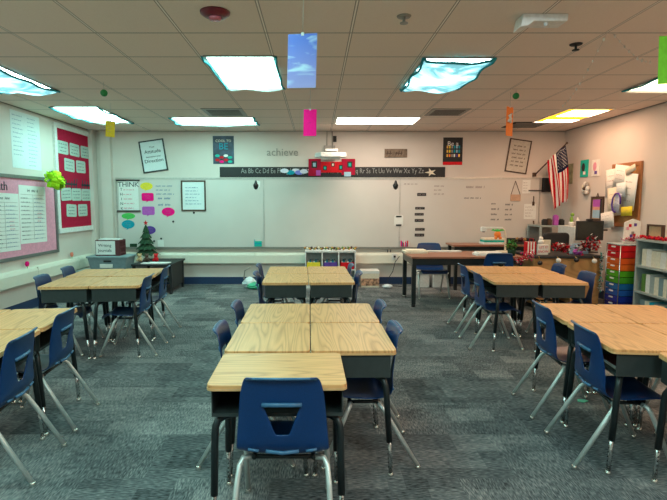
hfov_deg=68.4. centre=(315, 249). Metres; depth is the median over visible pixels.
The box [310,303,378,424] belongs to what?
student desk
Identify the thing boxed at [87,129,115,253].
trim
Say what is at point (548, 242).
note card
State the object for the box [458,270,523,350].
chair
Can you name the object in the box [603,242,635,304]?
cart
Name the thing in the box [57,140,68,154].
card
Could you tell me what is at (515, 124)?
ceiling vent
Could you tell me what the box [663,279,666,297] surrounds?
book
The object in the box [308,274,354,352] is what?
student desk
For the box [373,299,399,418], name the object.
chair
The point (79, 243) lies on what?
wall
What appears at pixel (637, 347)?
student desk
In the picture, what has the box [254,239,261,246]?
holder
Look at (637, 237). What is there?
tinsel garland
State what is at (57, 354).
chair
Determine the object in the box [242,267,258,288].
plastic bag
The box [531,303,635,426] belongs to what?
student desk
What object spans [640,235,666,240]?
garland
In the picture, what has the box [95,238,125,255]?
crate
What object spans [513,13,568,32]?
emergency light
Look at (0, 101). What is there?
trim
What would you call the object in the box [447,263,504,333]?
chair
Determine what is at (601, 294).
baseboard
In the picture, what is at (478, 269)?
student desk
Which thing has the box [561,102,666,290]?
wall
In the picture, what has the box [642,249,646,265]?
book
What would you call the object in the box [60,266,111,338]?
chair
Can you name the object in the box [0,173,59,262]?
bulletin board
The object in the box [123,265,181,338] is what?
chair
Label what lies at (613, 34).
bead strand
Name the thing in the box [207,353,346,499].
student desk
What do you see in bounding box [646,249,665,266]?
book
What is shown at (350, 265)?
chair
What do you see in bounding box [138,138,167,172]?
framed piece
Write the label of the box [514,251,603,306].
desk
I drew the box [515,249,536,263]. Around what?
tinsel garland
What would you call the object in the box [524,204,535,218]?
sheet
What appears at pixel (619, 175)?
paper
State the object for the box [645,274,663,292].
book
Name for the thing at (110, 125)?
card
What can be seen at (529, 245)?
gift bag
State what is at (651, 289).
book
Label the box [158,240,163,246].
card
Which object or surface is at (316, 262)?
storage bin
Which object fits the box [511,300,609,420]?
chair
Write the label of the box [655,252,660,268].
book
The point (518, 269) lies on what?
student desk
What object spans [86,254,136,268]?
storage tote
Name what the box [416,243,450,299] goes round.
chair
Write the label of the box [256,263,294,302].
chair
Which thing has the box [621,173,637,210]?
paper
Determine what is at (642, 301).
book
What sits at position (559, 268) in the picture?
chair
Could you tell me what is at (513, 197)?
sign
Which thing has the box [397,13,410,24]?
sprinkler
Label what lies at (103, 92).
ball
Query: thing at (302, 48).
picture
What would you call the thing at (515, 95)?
ball
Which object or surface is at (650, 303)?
book
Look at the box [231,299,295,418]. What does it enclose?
chair
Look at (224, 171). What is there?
strip
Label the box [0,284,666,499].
floor
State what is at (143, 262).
paper stack
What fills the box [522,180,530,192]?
sheet
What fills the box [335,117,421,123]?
recessed light
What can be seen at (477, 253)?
paper stack
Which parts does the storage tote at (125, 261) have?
lid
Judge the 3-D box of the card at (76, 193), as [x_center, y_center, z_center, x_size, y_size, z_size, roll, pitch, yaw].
[-3.961,-0.917,8.111,0.002,0.200,0.325,0,6,0]
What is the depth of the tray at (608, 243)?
6.50 m
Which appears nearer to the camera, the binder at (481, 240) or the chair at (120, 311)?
the chair at (120, 311)
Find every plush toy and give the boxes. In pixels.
[136,253,141,261]
[143,253,149,261]
[152,253,158,261]
[491,229,503,238]
[538,237,543,243]
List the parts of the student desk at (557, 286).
leg, leg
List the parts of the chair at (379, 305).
leg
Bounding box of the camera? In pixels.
[480,227,507,252]
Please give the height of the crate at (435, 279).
0.270 m
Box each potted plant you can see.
[505,239,519,255]
[568,213,573,225]
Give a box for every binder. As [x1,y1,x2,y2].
[479,241,503,243]
[480,239,503,241]
[481,237,504,239]
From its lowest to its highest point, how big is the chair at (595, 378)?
0.766 m
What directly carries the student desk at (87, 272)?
on the floor
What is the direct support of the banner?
attached to the wall at (189, 154)
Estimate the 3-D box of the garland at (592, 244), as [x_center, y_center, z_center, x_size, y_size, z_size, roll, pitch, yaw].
[3.784,-0.082,6.819,0.369,0.320,0.203,0,5,0]
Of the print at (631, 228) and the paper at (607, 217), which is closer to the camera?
the print at (631, 228)
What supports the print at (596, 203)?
attached to the picture at (597, 203)
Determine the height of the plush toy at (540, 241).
0.250 m
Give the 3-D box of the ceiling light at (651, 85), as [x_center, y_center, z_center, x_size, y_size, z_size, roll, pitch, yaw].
[3.780,-1.713,4.923,0.659,0.068,1.248,0,5,0]
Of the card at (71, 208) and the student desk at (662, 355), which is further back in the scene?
the card at (71, 208)
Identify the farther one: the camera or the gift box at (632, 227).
the camera
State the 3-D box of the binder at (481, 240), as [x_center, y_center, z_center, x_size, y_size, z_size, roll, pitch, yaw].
[3.018,-0.157,8.403,0.342,0.034,0.220,0,5,0]
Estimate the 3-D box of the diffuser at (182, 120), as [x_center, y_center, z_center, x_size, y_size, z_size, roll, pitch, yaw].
[-1.550,-1.998,7.589,1.200,0.001,0.610,0,5,0]
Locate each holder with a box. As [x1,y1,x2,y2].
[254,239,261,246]
[401,241,408,246]
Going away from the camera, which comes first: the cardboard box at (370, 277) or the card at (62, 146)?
the card at (62, 146)
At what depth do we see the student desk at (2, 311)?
3.53 m
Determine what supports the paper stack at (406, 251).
on the table at (464, 257)
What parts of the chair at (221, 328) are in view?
leg, leg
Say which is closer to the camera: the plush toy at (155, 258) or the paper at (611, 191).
the paper at (611, 191)
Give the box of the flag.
[532,142,568,209]
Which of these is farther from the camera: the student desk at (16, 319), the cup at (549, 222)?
the cup at (549, 222)
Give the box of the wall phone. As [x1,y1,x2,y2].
[528,178,550,191]
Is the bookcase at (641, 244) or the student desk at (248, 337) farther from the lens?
the bookcase at (641, 244)
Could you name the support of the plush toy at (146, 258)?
on the side table at (176, 270)
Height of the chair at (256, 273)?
0.766 m
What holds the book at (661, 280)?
on the bookcase at (641, 244)
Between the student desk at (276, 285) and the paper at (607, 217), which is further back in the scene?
the paper at (607, 217)
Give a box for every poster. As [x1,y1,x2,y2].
[116,180,140,211]
[213,136,233,163]
[443,137,462,164]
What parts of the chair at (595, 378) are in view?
leg, leg, leg, leg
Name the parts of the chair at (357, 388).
leg, leg, leg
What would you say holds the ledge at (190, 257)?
attached to the wall at (189, 154)
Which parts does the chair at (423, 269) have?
leg, leg, leg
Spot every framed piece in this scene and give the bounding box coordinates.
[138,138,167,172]
[504,138,531,173]
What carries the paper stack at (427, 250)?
on the table at (464, 257)
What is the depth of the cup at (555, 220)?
8.28 m
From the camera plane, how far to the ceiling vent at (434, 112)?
6.85 m
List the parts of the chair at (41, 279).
leg, leg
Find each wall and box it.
[0,102,91,308]
[96,131,565,276]
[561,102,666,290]
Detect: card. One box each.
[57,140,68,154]
[61,188,71,200]
[64,158,74,171]
[66,204,76,216]
[69,143,79,156]
[72,188,81,200]
[76,160,85,172]
[78,204,87,215]
[80,146,88,158]
[81,189,90,200]
[105,111,114,136]
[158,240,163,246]
[303,88,316,135]
[394,215,402,225]
[506,92,512,135]
[544,240,550,252]
[580,159,588,176]
[591,159,599,175]
[657,36,666,83]
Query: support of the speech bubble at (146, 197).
attached to the whiteboard
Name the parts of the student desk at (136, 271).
leg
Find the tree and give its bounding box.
[135,220,160,258]
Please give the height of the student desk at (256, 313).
0.700 m
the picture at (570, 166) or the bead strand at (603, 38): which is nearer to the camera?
the bead strand at (603, 38)
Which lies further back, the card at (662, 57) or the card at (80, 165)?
the card at (80, 165)
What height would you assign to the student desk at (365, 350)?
0.700 m
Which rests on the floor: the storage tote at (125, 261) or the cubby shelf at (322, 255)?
the cubby shelf at (322, 255)
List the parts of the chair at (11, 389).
leg, leg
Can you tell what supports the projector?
attached to the wall at (189, 154)
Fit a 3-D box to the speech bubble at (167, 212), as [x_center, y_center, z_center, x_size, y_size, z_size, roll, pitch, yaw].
[-2.653,-0.673,8.799,0.234,0.179,0.004,0,5,0]
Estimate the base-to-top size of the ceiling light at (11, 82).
0.104 m
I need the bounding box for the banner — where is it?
[307,159,354,175]
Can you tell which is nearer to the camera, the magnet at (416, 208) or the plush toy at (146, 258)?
the plush toy at (146, 258)
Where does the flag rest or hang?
attached to the wall at (189, 154)
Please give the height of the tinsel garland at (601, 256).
0.582 m
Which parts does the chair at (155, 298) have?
leg, leg, leg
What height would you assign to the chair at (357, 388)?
0.766 m
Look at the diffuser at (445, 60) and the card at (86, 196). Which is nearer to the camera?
the diffuser at (445, 60)
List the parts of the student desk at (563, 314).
leg, leg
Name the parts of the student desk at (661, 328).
leg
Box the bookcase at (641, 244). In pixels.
[633,239,666,304]
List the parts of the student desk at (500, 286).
leg, leg, leg, leg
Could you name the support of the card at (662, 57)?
hanging from the ceiling
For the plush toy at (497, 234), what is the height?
0.155 m
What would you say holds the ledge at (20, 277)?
attached to the wall at (79, 243)
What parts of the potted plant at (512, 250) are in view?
pot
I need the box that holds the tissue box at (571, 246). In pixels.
[570,243,588,253]
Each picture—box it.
[287,0,316,87]
[568,163,573,183]
[590,193,604,220]
[649,226,660,236]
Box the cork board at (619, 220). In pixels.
[612,161,643,226]
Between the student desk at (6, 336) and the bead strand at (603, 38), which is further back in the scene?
the bead strand at (603, 38)
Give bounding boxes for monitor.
[575,219,607,252]
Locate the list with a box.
[181,180,205,213]
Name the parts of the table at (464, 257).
leg, leg, leg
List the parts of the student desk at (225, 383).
leg, leg, leg, leg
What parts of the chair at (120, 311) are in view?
leg, leg, leg, leg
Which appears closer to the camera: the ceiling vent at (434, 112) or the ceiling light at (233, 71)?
the ceiling light at (233, 71)
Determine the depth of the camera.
7.28 m
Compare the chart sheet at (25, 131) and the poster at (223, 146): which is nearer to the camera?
the chart sheet at (25, 131)
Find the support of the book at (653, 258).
on the bookcase at (641, 244)
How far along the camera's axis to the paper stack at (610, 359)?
2.82 m
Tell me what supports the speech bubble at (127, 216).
attached to the whiteboard
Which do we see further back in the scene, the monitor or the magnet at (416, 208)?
the magnet at (416, 208)
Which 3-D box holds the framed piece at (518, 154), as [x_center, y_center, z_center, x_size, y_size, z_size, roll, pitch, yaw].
[3.595,-1.667,8.711,0.470,0.637,0.018,0,5,0]
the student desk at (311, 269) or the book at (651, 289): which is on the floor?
the student desk at (311, 269)
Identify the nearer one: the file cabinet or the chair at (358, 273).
the chair at (358, 273)
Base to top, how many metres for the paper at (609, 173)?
0.441 m
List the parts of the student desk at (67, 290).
leg, leg, leg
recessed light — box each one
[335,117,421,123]
[532,108,615,122]
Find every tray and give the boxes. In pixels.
[126,247,453,248]
[506,237,534,244]
[607,242,635,244]
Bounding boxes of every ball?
[100,82,107,96]
[513,93,518,98]
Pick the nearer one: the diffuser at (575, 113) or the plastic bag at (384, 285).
the diffuser at (575, 113)
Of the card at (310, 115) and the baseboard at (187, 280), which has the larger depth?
the baseboard at (187, 280)
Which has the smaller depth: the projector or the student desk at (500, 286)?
the student desk at (500, 286)
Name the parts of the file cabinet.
drawer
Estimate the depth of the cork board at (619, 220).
6.71 m
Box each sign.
[267,148,297,155]
[384,149,406,156]
[510,181,520,200]
[537,244,548,254]
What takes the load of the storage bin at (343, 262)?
in the cubby shelf at (322, 255)
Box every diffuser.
[0,67,49,88]
[173,118,255,123]
[406,59,489,84]
[542,110,607,121]
[633,80,666,89]
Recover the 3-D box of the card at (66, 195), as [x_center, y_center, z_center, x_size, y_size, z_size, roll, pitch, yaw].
[-3.961,-0.885,7.776,0.002,0.212,0.331,0,5,0]
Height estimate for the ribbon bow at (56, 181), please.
0.296 m
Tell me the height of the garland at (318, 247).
0.078 m
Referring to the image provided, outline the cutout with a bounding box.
[280,169,307,174]
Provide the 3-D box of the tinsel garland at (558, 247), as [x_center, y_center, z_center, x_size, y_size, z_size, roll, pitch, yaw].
[3.432,-0.024,6.855,0.294,0.192,0.156,1,6,12]
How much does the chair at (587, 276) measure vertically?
0.766 m
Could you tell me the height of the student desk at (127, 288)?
0.700 m
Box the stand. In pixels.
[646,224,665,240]
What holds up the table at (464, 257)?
on the floor
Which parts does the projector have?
mounting arm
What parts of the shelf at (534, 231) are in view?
post, panel, post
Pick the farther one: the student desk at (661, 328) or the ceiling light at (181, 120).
the ceiling light at (181, 120)
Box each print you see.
[592,199,601,218]
[626,223,636,236]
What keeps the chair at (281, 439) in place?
on the floor
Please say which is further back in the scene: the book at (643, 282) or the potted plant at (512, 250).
the potted plant at (512, 250)
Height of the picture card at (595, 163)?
0.259 m
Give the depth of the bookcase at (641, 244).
6.20 m
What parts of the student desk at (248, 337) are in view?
leg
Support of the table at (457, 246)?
on the floor
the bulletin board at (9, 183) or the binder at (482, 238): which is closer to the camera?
the bulletin board at (9, 183)
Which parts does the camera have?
arm, post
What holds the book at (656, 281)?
on the bookcase at (641, 244)
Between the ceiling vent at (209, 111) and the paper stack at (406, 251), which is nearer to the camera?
the ceiling vent at (209, 111)
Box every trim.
[0,101,666,130]
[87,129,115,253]
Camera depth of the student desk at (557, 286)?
4.78 m
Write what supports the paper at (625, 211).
attached to the cork board at (619, 220)
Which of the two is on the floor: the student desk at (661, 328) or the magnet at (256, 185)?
the student desk at (661, 328)
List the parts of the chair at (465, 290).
leg, leg, leg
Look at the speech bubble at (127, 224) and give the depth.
8.82 m
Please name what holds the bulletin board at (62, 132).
attached to the wall at (79, 243)
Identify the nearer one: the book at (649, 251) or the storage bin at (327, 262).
the book at (649, 251)
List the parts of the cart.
drawer, drawer, drawer, drawer, drawer, drawer, drawer, drawer, drawer, drawer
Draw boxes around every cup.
[541,219,547,224]
[546,218,551,224]
[552,215,558,224]
[558,219,564,224]
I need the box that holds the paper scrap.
[577,399,587,402]
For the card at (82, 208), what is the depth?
8.31 m
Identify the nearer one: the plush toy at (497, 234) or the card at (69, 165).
the plush toy at (497, 234)
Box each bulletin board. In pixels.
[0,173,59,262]
[52,121,93,233]
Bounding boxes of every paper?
[601,211,613,228]
[605,169,614,197]
[607,187,621,215]
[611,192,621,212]
[612,164,629,187]
[616,182,625,196]
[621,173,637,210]
[621,206,631,215]
[625,164,635,174]
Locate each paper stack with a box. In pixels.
[141,262,170,263]
[402,249,427,253]
[427,250,461,251]
[472,251,501,255]
[603,354,616,369]
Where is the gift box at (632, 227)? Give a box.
[622,219,640,242]
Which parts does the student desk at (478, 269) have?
leg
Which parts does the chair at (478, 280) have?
leg, leg, leg, leg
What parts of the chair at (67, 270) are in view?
leg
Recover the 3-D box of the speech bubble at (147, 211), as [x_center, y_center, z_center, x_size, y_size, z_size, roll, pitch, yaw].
[-3.008,-0.691,8.797,0.225,0.179,0.004,0,5,0]
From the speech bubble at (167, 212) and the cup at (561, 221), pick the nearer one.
the cup at (561, 221)
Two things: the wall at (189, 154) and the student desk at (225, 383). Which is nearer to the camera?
the student desk at (225, 383)
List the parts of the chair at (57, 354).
leg, leg, leg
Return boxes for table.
[131,258,184,293]
[402,251,524,306]
[446,243,536,289]
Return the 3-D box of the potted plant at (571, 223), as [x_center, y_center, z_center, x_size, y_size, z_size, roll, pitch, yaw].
[4.114,-0.491,7.889,0.090,0.210,0.090,0,5,0]
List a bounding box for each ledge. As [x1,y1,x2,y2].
[0,254,93,291]
[126,252,409,263]
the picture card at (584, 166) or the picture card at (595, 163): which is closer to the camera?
the picture card at (595, 163)
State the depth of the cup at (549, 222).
8.28 m
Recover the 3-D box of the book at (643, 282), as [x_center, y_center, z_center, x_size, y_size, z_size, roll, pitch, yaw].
[4.180,0.411,6.130,0.170,0.221,0.075,0,5,0]
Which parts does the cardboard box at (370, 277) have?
lid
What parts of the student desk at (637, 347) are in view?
leg, leg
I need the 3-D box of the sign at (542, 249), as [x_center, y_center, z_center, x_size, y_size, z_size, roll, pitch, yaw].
[3.214,-0.006,6.950,0.150,0.145,0.042,0,5,0]
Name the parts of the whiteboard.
board panel, board panel, board panel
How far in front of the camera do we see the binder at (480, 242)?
8.30 m
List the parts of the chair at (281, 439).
leg, leg, leg, leg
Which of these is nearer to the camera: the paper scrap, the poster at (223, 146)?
the paper scrap
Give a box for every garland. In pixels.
[304,246,356,250]
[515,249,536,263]
[551,242,571,253]
[573,233,600,255]
[597,251,603,291]
[620,235,644,242]
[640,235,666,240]
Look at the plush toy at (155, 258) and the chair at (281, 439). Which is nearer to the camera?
the chair at (281, 439)
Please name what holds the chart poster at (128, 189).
attached to the whiteboard
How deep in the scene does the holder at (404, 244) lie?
8.83 m
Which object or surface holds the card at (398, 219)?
attached to the whiteboard
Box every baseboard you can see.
[4,297,37,309]
[164,277,473,283]
[598,290,603,298]
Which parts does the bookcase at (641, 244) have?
panel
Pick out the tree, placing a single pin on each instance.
(145, 246)
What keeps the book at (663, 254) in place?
on the bookcase at (641, 244)
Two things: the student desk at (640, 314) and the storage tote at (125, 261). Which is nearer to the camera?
the student desk at (640, 314)
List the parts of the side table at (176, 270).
leg, panel, leg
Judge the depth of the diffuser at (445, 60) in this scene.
4.37 m
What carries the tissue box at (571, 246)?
on the desk at (572, 269)
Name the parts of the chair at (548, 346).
leg, leg, leg, leg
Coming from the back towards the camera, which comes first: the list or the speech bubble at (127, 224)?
the speech bubble at (127, 224)
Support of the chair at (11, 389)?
on the floor
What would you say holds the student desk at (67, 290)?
on the floor
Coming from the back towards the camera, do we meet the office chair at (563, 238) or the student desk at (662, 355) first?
the office chair at (563, 238)
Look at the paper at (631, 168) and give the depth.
6.74 m
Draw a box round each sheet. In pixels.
[0,193,20,251]
[9,109,41,170]
[18,185,46,243]
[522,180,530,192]
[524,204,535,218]
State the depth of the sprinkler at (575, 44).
3.92 m
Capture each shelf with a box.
[305,249,355,288]
[527,224,557,250]
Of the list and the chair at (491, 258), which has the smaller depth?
the chair at (491, 258)
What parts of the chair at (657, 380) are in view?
leg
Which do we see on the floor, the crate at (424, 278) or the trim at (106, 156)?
the crate at (424, 278)
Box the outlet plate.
[392,254,396,259]
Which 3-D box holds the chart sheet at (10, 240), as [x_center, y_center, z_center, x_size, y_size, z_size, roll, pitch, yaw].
[-3.964,-0.351,6.250,0.003,0.747,0.610,0,4,0]
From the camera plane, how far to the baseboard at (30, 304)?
6.72 m
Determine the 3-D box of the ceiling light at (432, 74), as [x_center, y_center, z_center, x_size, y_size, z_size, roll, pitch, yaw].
[1.252,-1.688,4.857,0.657,0.104,1.188,0,5,0]
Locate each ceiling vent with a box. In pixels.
[200,108,247,115]
[424,109,470,115]
[501,122,546,127]
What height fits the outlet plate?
0.110 m
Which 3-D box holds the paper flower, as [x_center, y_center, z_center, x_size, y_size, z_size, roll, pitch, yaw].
[4.373,-1.001,7.974,0.075,0.237,0.214,0,5,0]
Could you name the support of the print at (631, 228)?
attached to the gift box at (632, 227)
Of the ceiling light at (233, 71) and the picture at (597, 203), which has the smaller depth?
the ceiling light at (233, 71)
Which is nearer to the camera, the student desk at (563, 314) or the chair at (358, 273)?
the student desk at (563, 314)
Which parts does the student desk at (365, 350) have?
leg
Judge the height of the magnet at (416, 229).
0.047 m
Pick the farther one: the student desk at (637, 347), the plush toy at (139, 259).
the plush toy at (139, 259)
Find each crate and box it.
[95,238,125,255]
[416,270,429,287]
[429,272,448,287]
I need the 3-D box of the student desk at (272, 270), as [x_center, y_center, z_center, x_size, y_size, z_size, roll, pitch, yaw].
[-0.325,0.578,5.702,0.453,0.700,0.603,0,5,-1]
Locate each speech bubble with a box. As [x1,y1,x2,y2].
[122,213,134,219]
[122,220,134,228]
[140,182,152,190]
[142,193,153,201]
[142,207,154,215]
[147,226,155,233]
[162,208,174,216]
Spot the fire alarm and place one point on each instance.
(213, 13)
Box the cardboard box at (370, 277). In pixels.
[359,269,379,286]
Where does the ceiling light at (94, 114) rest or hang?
attached to the ceiling
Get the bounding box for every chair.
[0,327,67,487]
[16,305,100,432]
[33,274,97,356]
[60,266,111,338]
[99,273,167,357]
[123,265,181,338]
[195,319,295,470]
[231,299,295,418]
[232,377,332,499]
[253,270,295,303]
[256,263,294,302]
[320,320,420,470]
[321,270,362,302]
[322,263,353,302]
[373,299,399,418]
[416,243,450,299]
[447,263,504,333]
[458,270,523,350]
[469,253,517,313]
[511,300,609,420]
[517,263,566,332]
[533,270,596,339]
[543,233,568,250]
[543,320,666,469]
[608,378,660,420]
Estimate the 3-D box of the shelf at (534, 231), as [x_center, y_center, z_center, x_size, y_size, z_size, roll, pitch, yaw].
[3.990,0.107,8.549,0.427,1.094,0.500,0,5,0]
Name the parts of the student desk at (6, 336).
leg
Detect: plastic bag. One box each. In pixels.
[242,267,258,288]
[382,284,392,287]
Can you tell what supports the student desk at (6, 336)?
on the floor
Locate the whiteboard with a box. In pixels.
[115,178,540,248]
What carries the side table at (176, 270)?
on the floor
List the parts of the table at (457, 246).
leg, leg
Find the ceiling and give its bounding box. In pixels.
[0,0,666,130]
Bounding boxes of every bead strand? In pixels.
[562,38,604,106]
[613,34,650,63]
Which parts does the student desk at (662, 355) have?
leg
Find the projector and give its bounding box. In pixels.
[315,131,345,160]
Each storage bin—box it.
[307,259,319,268]
[323,259,336,265]
[340,259,353,268]
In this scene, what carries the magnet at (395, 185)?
attached to the whiteboard
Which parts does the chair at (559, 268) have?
leg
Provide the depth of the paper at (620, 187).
6.92 m
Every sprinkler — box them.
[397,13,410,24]
[569,42,582,50]
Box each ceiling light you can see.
[0,65,59,95]
[49,106,133,123]
[168,117,259,125]
[201,55,285,89]
[399,57,496,92]
[621,78,666,91]
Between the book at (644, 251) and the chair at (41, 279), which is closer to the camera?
the chair at (41, 279)
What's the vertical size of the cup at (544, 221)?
0.105 m
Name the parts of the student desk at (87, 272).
leg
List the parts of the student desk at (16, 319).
leg, leg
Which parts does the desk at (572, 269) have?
modesty panel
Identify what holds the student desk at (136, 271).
on the floor
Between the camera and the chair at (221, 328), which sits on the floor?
the chair at (221, 328)
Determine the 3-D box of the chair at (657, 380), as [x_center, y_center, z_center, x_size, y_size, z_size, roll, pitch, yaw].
[2.469,0.759,3.469,0.560,0.766,0.456,1,6,5]
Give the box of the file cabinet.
[558,225,584,250]
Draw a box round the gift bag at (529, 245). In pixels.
[524,238,535,253]
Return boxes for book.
[640,299,657,304]
[641,274,645,291]
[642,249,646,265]
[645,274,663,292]
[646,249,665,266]
[649,277,654,293]
[649,302,666,304]
[651,251,666,267]
[654,277,666,294]
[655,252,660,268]
[658,278,666,296]
[660,252,666,269]
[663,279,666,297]
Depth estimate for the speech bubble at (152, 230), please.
8.83 m
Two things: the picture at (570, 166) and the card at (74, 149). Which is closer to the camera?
the card at (74, 149)
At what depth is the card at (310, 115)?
5.49 m
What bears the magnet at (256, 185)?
attached to the whiteboard
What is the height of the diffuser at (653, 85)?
0.001 m
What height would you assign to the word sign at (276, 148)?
0.131 m
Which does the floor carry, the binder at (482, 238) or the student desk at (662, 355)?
the student desk at (662, 355)
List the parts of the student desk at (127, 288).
leg, leg, leg, leg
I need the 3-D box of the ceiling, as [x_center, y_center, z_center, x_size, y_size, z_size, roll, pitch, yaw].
[0.220,-1.612,2.980,8.400,0.100,11.440,0,5,0]
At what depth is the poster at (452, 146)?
8.71 m
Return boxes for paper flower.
[581,181,589,195]
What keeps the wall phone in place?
attached to the wall at (189, 154)
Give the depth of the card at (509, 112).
5.67 m
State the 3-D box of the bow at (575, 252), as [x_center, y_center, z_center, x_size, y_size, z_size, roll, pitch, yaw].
[3.721,0.020,6.963,0.149,0.090,0.113,0,5,0]
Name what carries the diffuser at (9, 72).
attached to the ceiling light at (11, 82)
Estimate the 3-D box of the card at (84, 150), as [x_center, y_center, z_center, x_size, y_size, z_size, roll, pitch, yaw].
[-3.961,-1.675,8.410,0.002,0.200,0.325,0,6,0]
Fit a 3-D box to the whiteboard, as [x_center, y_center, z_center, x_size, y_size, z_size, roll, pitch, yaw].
[0.216,-0.658,8.785,7.598,1.273,0.062,0,5,0]
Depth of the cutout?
8.73 m
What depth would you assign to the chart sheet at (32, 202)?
6.85 m
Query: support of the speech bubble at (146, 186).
attached to the whiteboard
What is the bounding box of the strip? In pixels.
[220,167,444,176]
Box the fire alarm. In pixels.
[200,6,229,21]
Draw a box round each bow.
[44,170,65,190]
[573,248,582,254]
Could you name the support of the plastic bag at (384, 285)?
on the floor
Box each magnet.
[253,180,259,189]
[393,180,397,189]
[415,207,424,209]
[415,228,424,230]
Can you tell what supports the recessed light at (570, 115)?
in the ceiling
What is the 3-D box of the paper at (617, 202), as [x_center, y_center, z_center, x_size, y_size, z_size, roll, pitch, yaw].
[4.276,-0.672,6.974,0.032,0.296,0.221,0,5,0]
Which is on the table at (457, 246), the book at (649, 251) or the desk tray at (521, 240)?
the desk tray at (521, 240)
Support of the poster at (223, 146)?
attached to the wall at (189, 154)
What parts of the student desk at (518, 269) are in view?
leg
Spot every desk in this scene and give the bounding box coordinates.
[0,308,80,436]
[0,309,16,403]
[0,329,45,440]
[38,277,109,359]
[66,269,126,340]
[89,276,153,359]
[111,268,164,340]
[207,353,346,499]
[224,323,309,477]
[241,304,309,323]
[262,274,307,303]
[267,266,307,303]
[308,266,348,305]
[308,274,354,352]
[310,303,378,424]
[311,323,395,477]
[463,266,516,334]
[477,274,539,352]
[500,266,558,334]
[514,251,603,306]
[519,274,588,352]
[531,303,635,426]
[562,322,666,474]
[592,304,666,426]
[636,324,666,430]
[650,352,666,483]

